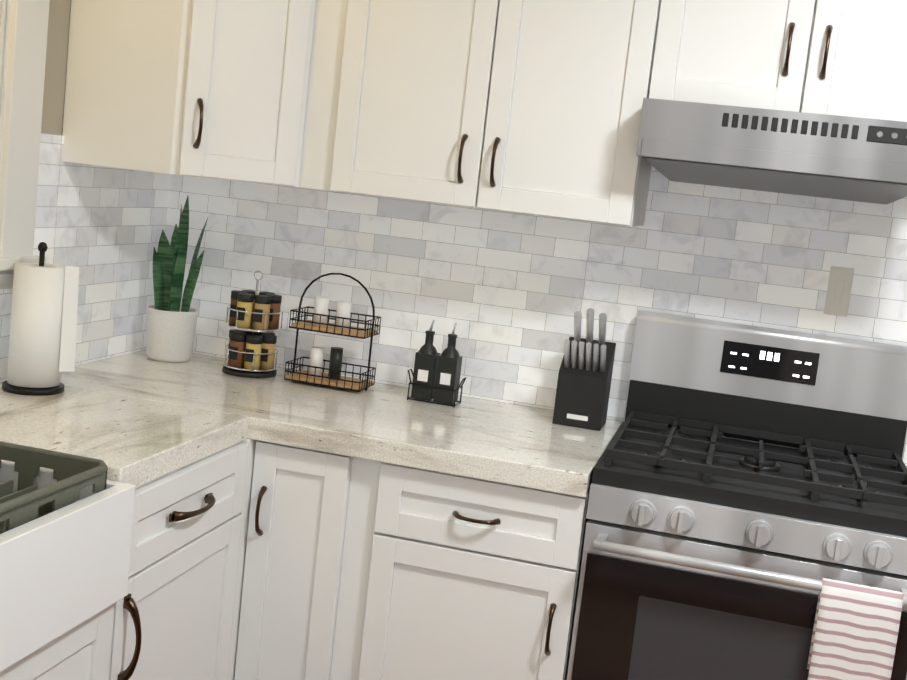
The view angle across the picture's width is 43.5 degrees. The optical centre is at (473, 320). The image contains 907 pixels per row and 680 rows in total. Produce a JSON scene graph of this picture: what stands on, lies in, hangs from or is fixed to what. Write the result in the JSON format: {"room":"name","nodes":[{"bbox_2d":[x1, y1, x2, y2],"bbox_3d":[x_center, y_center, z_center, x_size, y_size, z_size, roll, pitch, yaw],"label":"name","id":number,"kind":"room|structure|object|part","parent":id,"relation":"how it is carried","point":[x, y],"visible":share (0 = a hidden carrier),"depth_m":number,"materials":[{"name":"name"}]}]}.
{"room":"kitchen","nodes":[
{"label":"kitchen","id":0,"kind":"room"},
{"bbox_2d":[41,0,786,447],"bbox_3d":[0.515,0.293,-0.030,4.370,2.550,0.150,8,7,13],"label":"wall","id":1,"kind":"structure","parent":0,"point":[55,64],"depth_m":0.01,"materials":[{"name":"beige paint"}]},
{"bbox_2d":[0,0,49,270],"bbox_3d":[-1.264,-0.555,1.813,0.169,1.015,1.849,8,7,13],"label":"window","id":2,"kind":"structure","parent":1,"relation":"in","point":[25,75],"depth_m":2.61,"materials":[{"name":"white"}]},
{"bbox_3d":[-1.294,-0.491,1.826,0.122,0.875,1.547,8,7,13],"label":"window sashes","id":3,"kind":"part","parent":2,"relation":"part of","materials":[{"name":"white wood"}]},
{"bbox_2d":[0,133,179,381],"bbox_3d":[-1.238,-0.205,1.921,0.026,0.849,2.915,8,7,13],"label":"tile backsplash","id":4,"kind":"structure","parent":1,"relation":"attached to","point":[107,223],"depth_m":3.03,"materials":[{"name":"tile"}]},
{"bbox_2d":[62,0,309,186],"bbox_3d":[-0.631,-0.926,2.926,0.539,1.112,0.533,8,7,13],"label":"upper cabinet","id":5,"kind":"object","parent":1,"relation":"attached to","point":[211,89],"depth_m":2.75,"materials":[{"name":"white wood"}]},
{"bbox_2d":[290,0,689,226],"bbox_3d":[0.060,-0.838,2.843,0.959,1.112,0.375,8,7,13],"label":"upper cabinet","id":6,"kind":"object","parent":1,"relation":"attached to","point":[530,107],"depth_m":2.73,"materials":[{"name":"white wood"}]},
{"bbox_2d":[172,166,906,465],"bbox_3d":[0.153,-0.190,3.079,2.124,0.849,0.008,8,7,13],"label":"tile backsplash","id":7,"kind":"structure","parent":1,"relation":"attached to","point":[510,293],"depth_m":3.09,"materials":[{"name":"tile"}]},
{"bbox_2d":[824,266,853,316],"bbox_3d":[0.928,-0.073,2.888,0.058,0.124,0.008,8,7,13],"label":"switch plate","id":8,"kind":"object","parent":7,"relation":"attached to","point":[838,294],"visible":1,"depth_m":2.89,"materials":[{"name":"white plastic"}]},
{"bbox_2d":[678,0,906,121],"bbox_3d":[0.819,-0.880,2.672,0.688,0.819,0.331,8,7,13],"label":"upper cabinet","id":9,"kind":"object","parent":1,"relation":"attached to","point":[848,58],"depth_m":2.55,"materials":[{"name":"white wood"}]},
{"bbox_2d":[636,98,906,204],"bbox_3d":[0.729,-0.389,2.681,0.638,0.168,0.444,8,7,13],"label":"range hood","id":10,"kind":"object","parent":9,"relation":"attached to","point":[822,155],"visible":1,"depth_m":2.49,"materials":[{"name":"silver metal"}]},
{"bbox_3d":[0.891,1.509,1.197,5.170,0.060,5.600,8,7,13],"label":"floor","id":11,"kind":"structure","parent":0,"visible":0},
{"bbox_2d":[0,460,163,679],"bbox_3d":[-1.073,0.730,1.821,0.643,0.886,0.925,8,7,13],"label":"base cabinet","id":12,"kind":"object","parent":11,"relation":"on","point":[78,579],"depth_m":1.99,"materials":[{"name":"white wood"}]},
{"bbox_2d":[0,441,107,533],"bbox_3d":[-0.872,0.359,1.931,0.348,0.223,0.381,8,7,13],"label":"dish rack","id":13,"kind":"object","parent":12,"relation":"in","point":[29,500],"visible":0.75,"depth_m":2.03,"materials":[{"name":"plastic"}]},
{"bbox_2d":[0,382,247,473],"bbox_3d":[-0.877,0.232,2.425,0.608,0.052,0.547,8,7,13],"label":"countertop","id":14,"kind":"structure","parent":12,"relation":"on","point":[125,432],"depth_m":2.40,"materials":[{"name":"beige stone"}]},
{"bbox_2d":[2,242,78,395],"bbox_3d":[-0.997,-0.009,2.622,0.150,0.345,0.136,8,7,13],"label":"paper towel","id":15,"kind":"object","parent":14,"relation":"on","point":[42,342],"visible":1,"depth_m":2.59,"materials":[{"name":"white paper"}]},
{"bbox_2d":[148,434,255,679],"bbox_3d":[-0.925,0.682,2.471,0.618,0.858,0.644,8,7,13],"label":"base cabinet","id":16,"kind":"object","parent":11,"relation":"on","point":[228,526],"depth_m":2.44,"materials":[{"name":"white wood"}]},
{"bbox_2d":[256,438,383,679],"bbox_3d":[-0.345,0.689,2.949,0.325,0.858,0.658,8,7,13],"label":"base cabinet","id":17,"kind":"object","parent":11,"relation":"on","point":[326,499],"depth_m":2.64,"materials":[{"name":"white wood"}]},
{"bbox_2d":[360,466,589,679],"bbox_3d":[0.011,0.738,2.880,0.545,0.858,0.628,8,7,13],"label":"base cabinet","id":18,"kind":"object","parent":11,"relation":"on","point":[471,580],"depth_m":2.55,"materials":[{"name":"white wood"}]},
{"bbox_2d":[60,350,622,497],"bbox_3d":[-0.352,0.231,2.913,1.398,0.052,0.649,8,7,13],"label":"countertop","id":19,"kind":"structure","parent":18,"relation":"on","point":[481,440],"depth_m":2.74,"materials":[{"name":"beige stone"}]},
{"bbox_2d":[146,196,207,362],"bbox_3d":[-0.827,-0.119,3.185,0.156,0.465,0.140,8,7,13],"label":"snake plant","id":20,"kind":"object","parent":19,"relation":"on","point":[171,325],"visible":1,"depth_m":3.17,"materials":[{"name":"green plant"}]},
{"bbox_2d":[222,270,282,377],"bbox_3d":[-0.602,0.005,3.125,0.153,0.286,0.150,8,7,13],"label":"spice rack","id":21,"kind":"object","parent":19,"relation":"on","point":[254,317],"visible":1,"depth_m":3.08,"materials":[{"name":"black"}]},
{"bbox_2d":[284,273,380,391],"bbox_3d":[-0.376,0.024,3.086,0.219,0.308,0.124,8,7,13],"label":"wire caddy","id":22,"kind":"object","parent":19,"relation":"on","point":[315,374],"visible":1,"depth_m":3.07,"materials":[{"name":"black metal"}]},
{"bbox_2d":[407,319,465,406],"bbox_3d":[-0.093,0.110,3.018,0.156,0.218,0.068,8,7,13],"label":"oil bottles","id":23,"kind":"object","parent":19,"relation":"on","point":[436,376],"visible":1,"depth_m":3.00,"materials":[{"name":"black glass"}]},
{"bbox_2d":[552,308,615,430],"bbox_3d":[0.290,0.118,2.930,0.124,0.308,0.148,8,7,13],"label":"knife block","id":24,"kind":"object","parent":19,"relation":"on","point":[583,384],"visible":1,"depth_m":2.90,"materials":[{"name":"black wood"}]},
{"bbox_2d":[567,310,906,679],"bbox_3d":[0.626,0.651,2.668,0.701,1.217,0.700,8,7,13],"label":"stove","id":25,"kind":"object","parent":11,"relation":"on","point":[712,550],"visible":1,"depth_m":2.44,"materials":[{"name":"silver metal"}]},
{"bbox_2d":[797,577,903,679],"bbox_3d":[0.762,0.701,2.307,0.156,0.346,0.059,8,7,13],"label":"towel","id":26,"kind":"object","parent":25,"relation":"hanging from","point":[852,630],"depth_m":2.28,"materials":[{"name":"white fabric"}]}
]}

